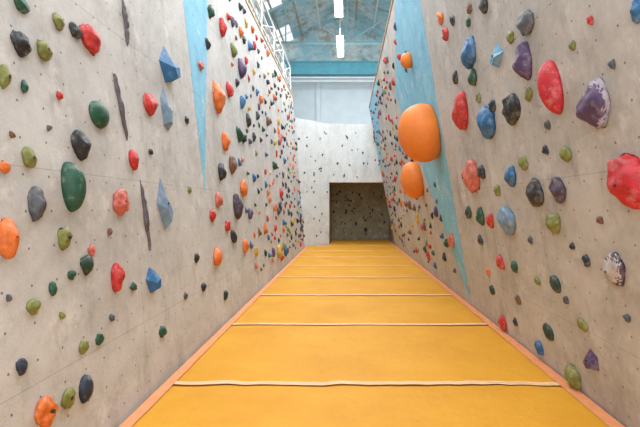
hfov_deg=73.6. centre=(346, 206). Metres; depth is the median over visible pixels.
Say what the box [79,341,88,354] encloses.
hold
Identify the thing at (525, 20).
hold
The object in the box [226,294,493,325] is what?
mat
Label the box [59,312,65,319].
hold
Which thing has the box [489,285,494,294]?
hold
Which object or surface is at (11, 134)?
hold
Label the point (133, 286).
hold
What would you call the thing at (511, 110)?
hold
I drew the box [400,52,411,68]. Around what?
volume
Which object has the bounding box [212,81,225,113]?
hold
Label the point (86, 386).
hold
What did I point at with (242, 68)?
hold
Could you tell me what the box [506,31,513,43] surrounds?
hold
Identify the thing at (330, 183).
ceiling
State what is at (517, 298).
hold
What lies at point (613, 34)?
wall
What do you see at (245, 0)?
trim
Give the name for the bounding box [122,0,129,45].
hold
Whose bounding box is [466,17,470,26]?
hold
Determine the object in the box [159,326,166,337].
hold
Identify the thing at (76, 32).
hold
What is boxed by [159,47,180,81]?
hold
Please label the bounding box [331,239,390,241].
mat
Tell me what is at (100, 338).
hold
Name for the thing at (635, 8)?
hold
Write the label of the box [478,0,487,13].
hold
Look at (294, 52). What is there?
gable
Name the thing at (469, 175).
hold
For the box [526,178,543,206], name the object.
hold
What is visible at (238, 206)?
hold
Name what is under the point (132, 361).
wall
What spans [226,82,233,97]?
hold
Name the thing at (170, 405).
mat
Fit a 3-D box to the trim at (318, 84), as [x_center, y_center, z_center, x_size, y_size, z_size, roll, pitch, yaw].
[0.050,-5.300,23.920,9.340,3.800,0.140,0,0,0]
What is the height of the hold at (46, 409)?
0.197 m
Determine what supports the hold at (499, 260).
attached to the wall at (613, 34)
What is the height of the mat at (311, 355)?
0.329 m
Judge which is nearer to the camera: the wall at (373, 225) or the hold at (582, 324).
the hold at (582, 324)
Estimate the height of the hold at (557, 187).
0.218 m
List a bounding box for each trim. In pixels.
[245,0,292,95]
[316,78,374,121]
[369,0,393,106]
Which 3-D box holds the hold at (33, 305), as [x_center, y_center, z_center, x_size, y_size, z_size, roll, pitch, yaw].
[-1.760,0.563,2.407,0.032,0.090,0.100,0,0,0]
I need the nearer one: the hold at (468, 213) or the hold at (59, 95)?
the hold at (59, 95)
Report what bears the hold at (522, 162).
attached to the wall at (613, 34)
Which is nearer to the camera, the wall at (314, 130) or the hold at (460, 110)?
the hold at (460, 110)
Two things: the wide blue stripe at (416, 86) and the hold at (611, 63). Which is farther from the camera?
the wide blue stripe at (416, 86)
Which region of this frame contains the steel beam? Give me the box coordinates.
[278,61,378,76]
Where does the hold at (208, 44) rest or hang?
attached to the wall at (132, 361)
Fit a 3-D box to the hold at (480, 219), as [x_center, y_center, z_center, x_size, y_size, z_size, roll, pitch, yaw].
[1.719,0.118,5.527,0.103,0.238,0.190,0,0,-8]
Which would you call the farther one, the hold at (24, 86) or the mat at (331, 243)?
the mat at (331, 243)
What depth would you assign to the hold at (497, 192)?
4.73 m
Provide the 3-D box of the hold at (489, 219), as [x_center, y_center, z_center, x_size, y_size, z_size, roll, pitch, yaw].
[1.734,0.170,5.194,0.082,0.187,0.186,0,0,2]
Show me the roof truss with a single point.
(289, 1)
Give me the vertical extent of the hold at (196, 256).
0.116 m
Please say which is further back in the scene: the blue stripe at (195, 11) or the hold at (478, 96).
the blue stripe at (195, 11)
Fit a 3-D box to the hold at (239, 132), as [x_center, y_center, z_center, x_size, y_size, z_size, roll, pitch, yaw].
[-1.879,-1.277,7.546,0.098,0.278,0.291,0,0,1]
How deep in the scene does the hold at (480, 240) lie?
5.73 m
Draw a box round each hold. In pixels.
[0,64,11,88]
[0,160,10,173]
[0,217,19,258]
[6,294,11,301]
[9,131,15,137]
[10,30,31,57]
[14,0,29,13]
[16,358,27,375]
[21,79,28,93]
[21,146,36,167]
[26,298,40,314]
[27,186,46,221]
[34,396,58,426]
[36,40,52,60]
[48,281,56,295]
[52,13,64,30]
[56,91,63,99]
[57,227,72,250]
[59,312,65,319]
[61,162,85,211]
[61,387,75,408]
[67,270,75,279]
[69,21,82,38]
[70,130,90,160]
[79,24,100,55]
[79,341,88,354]
[79,375,93,403]
[80,255,93,275]
[88,244,94,256]
[89,101,109,128]
[95,334,104,344]
[107,228,112,235]
[109,314,114,320]
[111,262,124,291]
[112,189,129,215]
[113,73,127,139]
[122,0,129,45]
[128,150,138,169]
[130,282,136,290]
[140,180,150,250]
[143,93,157,115]
[146,267,160,292]
[157,179,173,229]
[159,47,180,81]
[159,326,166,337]
[160,87,172,130]
[194,254,199,262]
[198,61,203,70]
[201,283,206,291]
[205,38,210,49]
[208,5,214,18]
[209,209,215,221]
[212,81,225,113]
[213,247,222,265]
[215,192,222,206]
[218,163,226,180]
[219,17,226,36]
[222,132,230,150]
[224,290,227,300]
[225,221,230,230]
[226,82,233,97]
[229,156,237,173]
[230,42,237,57]
[230,229,236,242]
[233,193,243,219]
[236,126,243,141]
[238,58,246,78]
[240,180,247,195]
[243,239,248,252]
[436,11,442,25]
[442,28,448,40]
[447,232,454,247]
[449,15,454,25]
[452,70,457,83]
[452,91,467,129]
[460,35,475,68]
[461,159,479,192]
[465,206,471,218]
[466,2,471,13]
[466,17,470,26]
[467,68,476,85]
[475,92,480,102]
[476,106,495,138]
[476,207,484,224]
[477,165,484,179]
[477,234,482,244]
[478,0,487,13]
[486,213,493,228]
[488,100,495,111]
[489,43,503,67]
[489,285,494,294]
[494,185,500,195]
[496,206,515,234]
[496,254,504,268]
[498,314,506,330]
[502,93,520,125]
[504,166,515,186]
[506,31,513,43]
[510,261,517,272]
[512,41,531,79]
[512,317,517,325]
[515,295,520,304]
[516,9,533,35]
[518,156,527,169]
[525,87,531,101]
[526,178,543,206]
[527,236,532,243]
[534,277,539,284]
[534,340,543,354]
[537,60,563,113]
[542,145,548,154]
[543,323,553,340]
[544,120,550,129]
[545,213,560,233]
[549,177,565,203]
[549,276,560,292]
[559,146,571,161]
[563,296,568,303]
[564,364,581,390]
[568,40,575,50]
[569,242,574,249]
[576,77,610,128]
[577,318,587,331]
[582,254,590,266]
[583,349,598,370]
[586,16,593,24]
[596,216,603,223]
[603,252,625,285]
[606,153,639,209]
[607,59,614,68]
[622,314,630,321]
[630,0,639,23]
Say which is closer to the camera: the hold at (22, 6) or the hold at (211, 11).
the hold at (22, 6)
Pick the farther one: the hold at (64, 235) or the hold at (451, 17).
the hold at (451, 17)
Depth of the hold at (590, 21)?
2.62 m
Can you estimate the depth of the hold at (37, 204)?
2.45 m
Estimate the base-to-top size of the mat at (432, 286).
0.329 m
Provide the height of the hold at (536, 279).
0.082 m
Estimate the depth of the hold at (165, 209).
4.17 m
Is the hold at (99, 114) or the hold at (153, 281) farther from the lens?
the hold at (153, 281)
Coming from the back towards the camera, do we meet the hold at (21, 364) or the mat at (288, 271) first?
the mat at (288, 271)
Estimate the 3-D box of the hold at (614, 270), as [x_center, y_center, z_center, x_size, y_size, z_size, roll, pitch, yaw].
[1.775,0.413,2.864,0.100,0.227,0.210,0,0,-4]
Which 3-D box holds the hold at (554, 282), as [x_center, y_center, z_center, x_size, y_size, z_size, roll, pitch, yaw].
[1.837,0.683,3.771,0.065,0.154,0.140,0,0,0]
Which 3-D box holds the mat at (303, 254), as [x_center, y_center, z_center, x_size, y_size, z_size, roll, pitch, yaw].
[0.180,1.750,14.585,3.670,0.329,2.003,0,0,0]
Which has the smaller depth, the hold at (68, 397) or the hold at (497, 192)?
the hold at (68, 397)
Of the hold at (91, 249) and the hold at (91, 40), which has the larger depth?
the hold at (91, 40)
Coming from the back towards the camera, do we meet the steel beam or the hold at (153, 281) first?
the steel beam
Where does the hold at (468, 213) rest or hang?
attached to the wall at (613, 34)
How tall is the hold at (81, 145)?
0.211 m
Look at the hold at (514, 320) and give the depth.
4.98 m
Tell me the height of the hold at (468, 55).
0.332 m
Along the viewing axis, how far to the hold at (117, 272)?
3.22 m
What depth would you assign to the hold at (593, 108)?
2.65 m
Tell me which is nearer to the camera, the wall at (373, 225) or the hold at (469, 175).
the hold at (469, 175)
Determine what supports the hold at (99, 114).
attached to the wall at (132, 361)
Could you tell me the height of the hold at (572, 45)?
0.070 m
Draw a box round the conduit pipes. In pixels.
[287,77,374,81]
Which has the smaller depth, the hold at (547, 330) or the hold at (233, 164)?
the hold at (547, 330)
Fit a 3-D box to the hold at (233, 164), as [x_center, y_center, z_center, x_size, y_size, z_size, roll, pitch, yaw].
[-1.834,-0.679,6.916,0.097,0.305,0.289,0,0,-1]
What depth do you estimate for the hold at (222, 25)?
6.88 m
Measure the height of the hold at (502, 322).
0.200 m
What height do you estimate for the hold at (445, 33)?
0.164 m
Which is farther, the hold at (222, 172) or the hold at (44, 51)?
the hold at (222, 172)
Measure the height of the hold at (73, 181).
0.331 m
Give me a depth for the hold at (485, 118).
4.55 m
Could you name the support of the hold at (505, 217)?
attached to the wall at (613, 34)
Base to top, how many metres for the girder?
1.496 m
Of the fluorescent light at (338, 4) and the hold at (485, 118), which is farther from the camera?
the fluorescent light at (338, 4)
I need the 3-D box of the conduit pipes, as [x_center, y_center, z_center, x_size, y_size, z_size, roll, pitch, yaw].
[0.000,-6.470,11.950,13.800,1.033,23.900,0,0,0]
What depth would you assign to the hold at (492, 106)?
4.41 m
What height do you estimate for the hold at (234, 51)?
0.267 m
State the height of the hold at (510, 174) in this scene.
0.215 m
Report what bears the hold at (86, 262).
attached to the wall at (132, 361)
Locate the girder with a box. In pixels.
[248,0,292,91]
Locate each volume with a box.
[398,103,440,161]
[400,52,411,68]
[400,162,423,198]
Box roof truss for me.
[258,0,387,43]
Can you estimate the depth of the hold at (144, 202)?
3.81 m
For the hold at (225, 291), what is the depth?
5.97 m
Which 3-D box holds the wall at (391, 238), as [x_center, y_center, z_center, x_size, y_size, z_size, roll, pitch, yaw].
[2.110,0.420,19.680,0.100,2.960,2.640,0,0,0]
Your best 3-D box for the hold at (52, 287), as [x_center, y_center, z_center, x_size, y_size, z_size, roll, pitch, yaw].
[-1.763,0.493,2.568,0.036,0.089,0.048,0,0,-1]
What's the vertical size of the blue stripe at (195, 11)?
4.200 m
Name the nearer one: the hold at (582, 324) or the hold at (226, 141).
the hold at (582, 324)
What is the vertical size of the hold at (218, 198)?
0.212 m
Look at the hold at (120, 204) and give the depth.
3.37 m
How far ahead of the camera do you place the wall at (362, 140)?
18.20 m
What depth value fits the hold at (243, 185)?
7.43 m
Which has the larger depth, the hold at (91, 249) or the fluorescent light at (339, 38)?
the fluorescent light at (339, 38)
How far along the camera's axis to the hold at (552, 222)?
3.54 m
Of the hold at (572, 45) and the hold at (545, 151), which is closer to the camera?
the hold at (572, 45)
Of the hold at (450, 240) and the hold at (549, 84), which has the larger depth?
the hold at (450, 240)
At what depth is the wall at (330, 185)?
19.67 m
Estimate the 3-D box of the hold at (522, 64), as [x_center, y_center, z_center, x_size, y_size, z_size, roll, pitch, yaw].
[1.460,-1.213,3.580,0.128,0.309,0.254,0,0,2]
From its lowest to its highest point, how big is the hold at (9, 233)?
0.219 m
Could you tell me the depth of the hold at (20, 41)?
2.44 m
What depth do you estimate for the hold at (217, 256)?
5.69 m
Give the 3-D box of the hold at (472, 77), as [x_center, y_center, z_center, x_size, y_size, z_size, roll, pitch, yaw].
[1.420,-1.474,4.867,0.087,0.198,0.225,0,0,-2]
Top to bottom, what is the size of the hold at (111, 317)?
0.055 m
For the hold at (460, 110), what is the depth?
5.33 m
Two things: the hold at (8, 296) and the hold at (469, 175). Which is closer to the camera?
the hold at (8, 296)
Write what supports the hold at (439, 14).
attached to the wall at (613, 34)
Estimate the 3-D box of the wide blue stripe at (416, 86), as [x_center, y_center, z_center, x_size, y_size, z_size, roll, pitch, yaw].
[1.481,-1.285,8.490,1.083,5.670,4.020,0,0,0]
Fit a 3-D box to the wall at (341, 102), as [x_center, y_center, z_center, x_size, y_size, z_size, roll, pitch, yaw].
[0.000,-2.750,24.100,14.000,9.300,0.200,0,0,0]
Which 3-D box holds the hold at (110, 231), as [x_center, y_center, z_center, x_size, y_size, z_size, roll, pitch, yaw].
[-1.788,0.188,3.234,0.036,0.059,0.046,0,0,-10]
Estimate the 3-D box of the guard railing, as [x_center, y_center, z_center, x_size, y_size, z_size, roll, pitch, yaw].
[-2.270,-5.015,7.500,0.140,1.130,19.140,0,0,0]
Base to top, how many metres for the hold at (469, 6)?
0.119 m
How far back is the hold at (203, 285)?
5.13 m
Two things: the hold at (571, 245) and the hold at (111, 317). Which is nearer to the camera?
the hold at (111, 317)
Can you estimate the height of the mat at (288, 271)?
0.329 m
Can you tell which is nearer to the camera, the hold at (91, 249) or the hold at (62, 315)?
the hold at (62, 315)
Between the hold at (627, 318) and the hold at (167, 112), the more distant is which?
the hold at (167, 112)
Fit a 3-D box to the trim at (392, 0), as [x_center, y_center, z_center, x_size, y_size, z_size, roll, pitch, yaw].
[1.028,-4.205,7.950,0.220,0.050,20.300,0,0,0]
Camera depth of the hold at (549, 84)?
3.13 m
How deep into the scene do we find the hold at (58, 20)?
2.80 m
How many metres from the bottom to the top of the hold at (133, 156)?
0.177 m
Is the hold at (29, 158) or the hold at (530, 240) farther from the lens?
the hold at (530, 240)
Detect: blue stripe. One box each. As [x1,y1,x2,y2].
[183,0,206,190]
[370,79,381,171]
[395,0,470,301]
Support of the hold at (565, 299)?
attached to the wall at (613, 34)
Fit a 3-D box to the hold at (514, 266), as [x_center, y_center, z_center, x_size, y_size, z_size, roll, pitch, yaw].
[1.832,0.659,4.687,0.061,0.129,0.151,0,0,-2]
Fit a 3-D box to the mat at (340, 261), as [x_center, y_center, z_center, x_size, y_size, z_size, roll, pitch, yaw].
[0.180,1.752,12.637,3.672,0.327,2.016,0,0,0]
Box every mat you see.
[119,382,624,426]
[166,324,566,385]
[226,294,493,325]
[257,277,455,295]
[275,265,434,277]
[287,257,419,265]
[296,251,409,257]
[302,246,401,250]
[310,242,395,245]
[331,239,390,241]
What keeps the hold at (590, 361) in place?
attached to the wall at (613, 34)
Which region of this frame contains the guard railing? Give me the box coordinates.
[249,0,290,89]
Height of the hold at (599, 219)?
0.056 m
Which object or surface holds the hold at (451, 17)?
attached to the wall at (613, 34)
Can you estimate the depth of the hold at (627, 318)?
2.81 m
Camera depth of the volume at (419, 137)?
6.91 m
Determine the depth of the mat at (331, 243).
18.22 m
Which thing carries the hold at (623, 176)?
attached to the wall at (613, 34)
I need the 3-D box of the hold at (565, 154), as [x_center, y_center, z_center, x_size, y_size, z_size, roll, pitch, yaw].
[1.635,-0.399,3.205,0.052,0.125,0.137,0,0,3]
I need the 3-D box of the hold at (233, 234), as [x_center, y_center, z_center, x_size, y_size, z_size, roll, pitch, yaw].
[-1.752,0.451,6.647,0.074,0.222,0.222,0,0,2]
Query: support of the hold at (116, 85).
attached to the wall at (132, 361)
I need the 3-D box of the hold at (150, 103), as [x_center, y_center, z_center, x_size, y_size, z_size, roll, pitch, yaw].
[-1.864,-0.975,4.072,0.079,0.221,0.206,0,0,-1]
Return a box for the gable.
[271,16,384,60]
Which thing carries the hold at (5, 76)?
attached to the wall at (132, 361)
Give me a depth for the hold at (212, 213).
5.65 m
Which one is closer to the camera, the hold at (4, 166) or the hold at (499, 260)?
the hold at (4, 166)
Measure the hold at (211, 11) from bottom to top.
0.237 m
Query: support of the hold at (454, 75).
attached to the wall at (613, 34)
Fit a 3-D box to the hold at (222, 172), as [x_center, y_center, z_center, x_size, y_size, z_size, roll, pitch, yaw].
[-1.817,-0.516,6.246,0.102,0.271,0.169,0,0,1]
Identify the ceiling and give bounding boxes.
[251,0,391,44]
[330,183,382,184]
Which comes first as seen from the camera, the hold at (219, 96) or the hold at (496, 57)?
the hold at (496, 57)
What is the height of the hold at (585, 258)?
0.094 m
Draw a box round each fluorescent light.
[334,0,342,16]
[336,27,343,56]
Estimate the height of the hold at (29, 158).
0.124 m
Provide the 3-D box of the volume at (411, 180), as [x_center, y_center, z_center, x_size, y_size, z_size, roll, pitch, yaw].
[1.428,-0.593,9.454,0.492,0.813,0.786,0,0,3]
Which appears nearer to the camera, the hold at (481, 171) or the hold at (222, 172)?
the hold at (481, 171)
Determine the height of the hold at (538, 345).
0.157 m
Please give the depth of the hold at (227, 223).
6.31 m
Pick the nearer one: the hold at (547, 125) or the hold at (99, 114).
the hold at (99, 114)
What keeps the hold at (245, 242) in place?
attached to the wall at (132, 361)
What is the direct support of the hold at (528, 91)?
attached to the wall at (613, 34)
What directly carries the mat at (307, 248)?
on the floor
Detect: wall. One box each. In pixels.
[0,0,304,426]
[285,78,371,123]
[295,118,328,246]
[329,124,382,182]
[329,183,331,243]
[332,185,388,239]
[369,0,639,426]
[389,216,394,244]
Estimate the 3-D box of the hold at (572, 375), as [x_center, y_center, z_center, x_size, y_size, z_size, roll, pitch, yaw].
[1.980,1.504,3.749,0.108,0.243,0.182,0,0,-2]
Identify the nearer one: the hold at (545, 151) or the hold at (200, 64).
the hold at (545, 151)
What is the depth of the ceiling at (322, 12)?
22.11 m
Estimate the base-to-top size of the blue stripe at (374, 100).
2.700 m

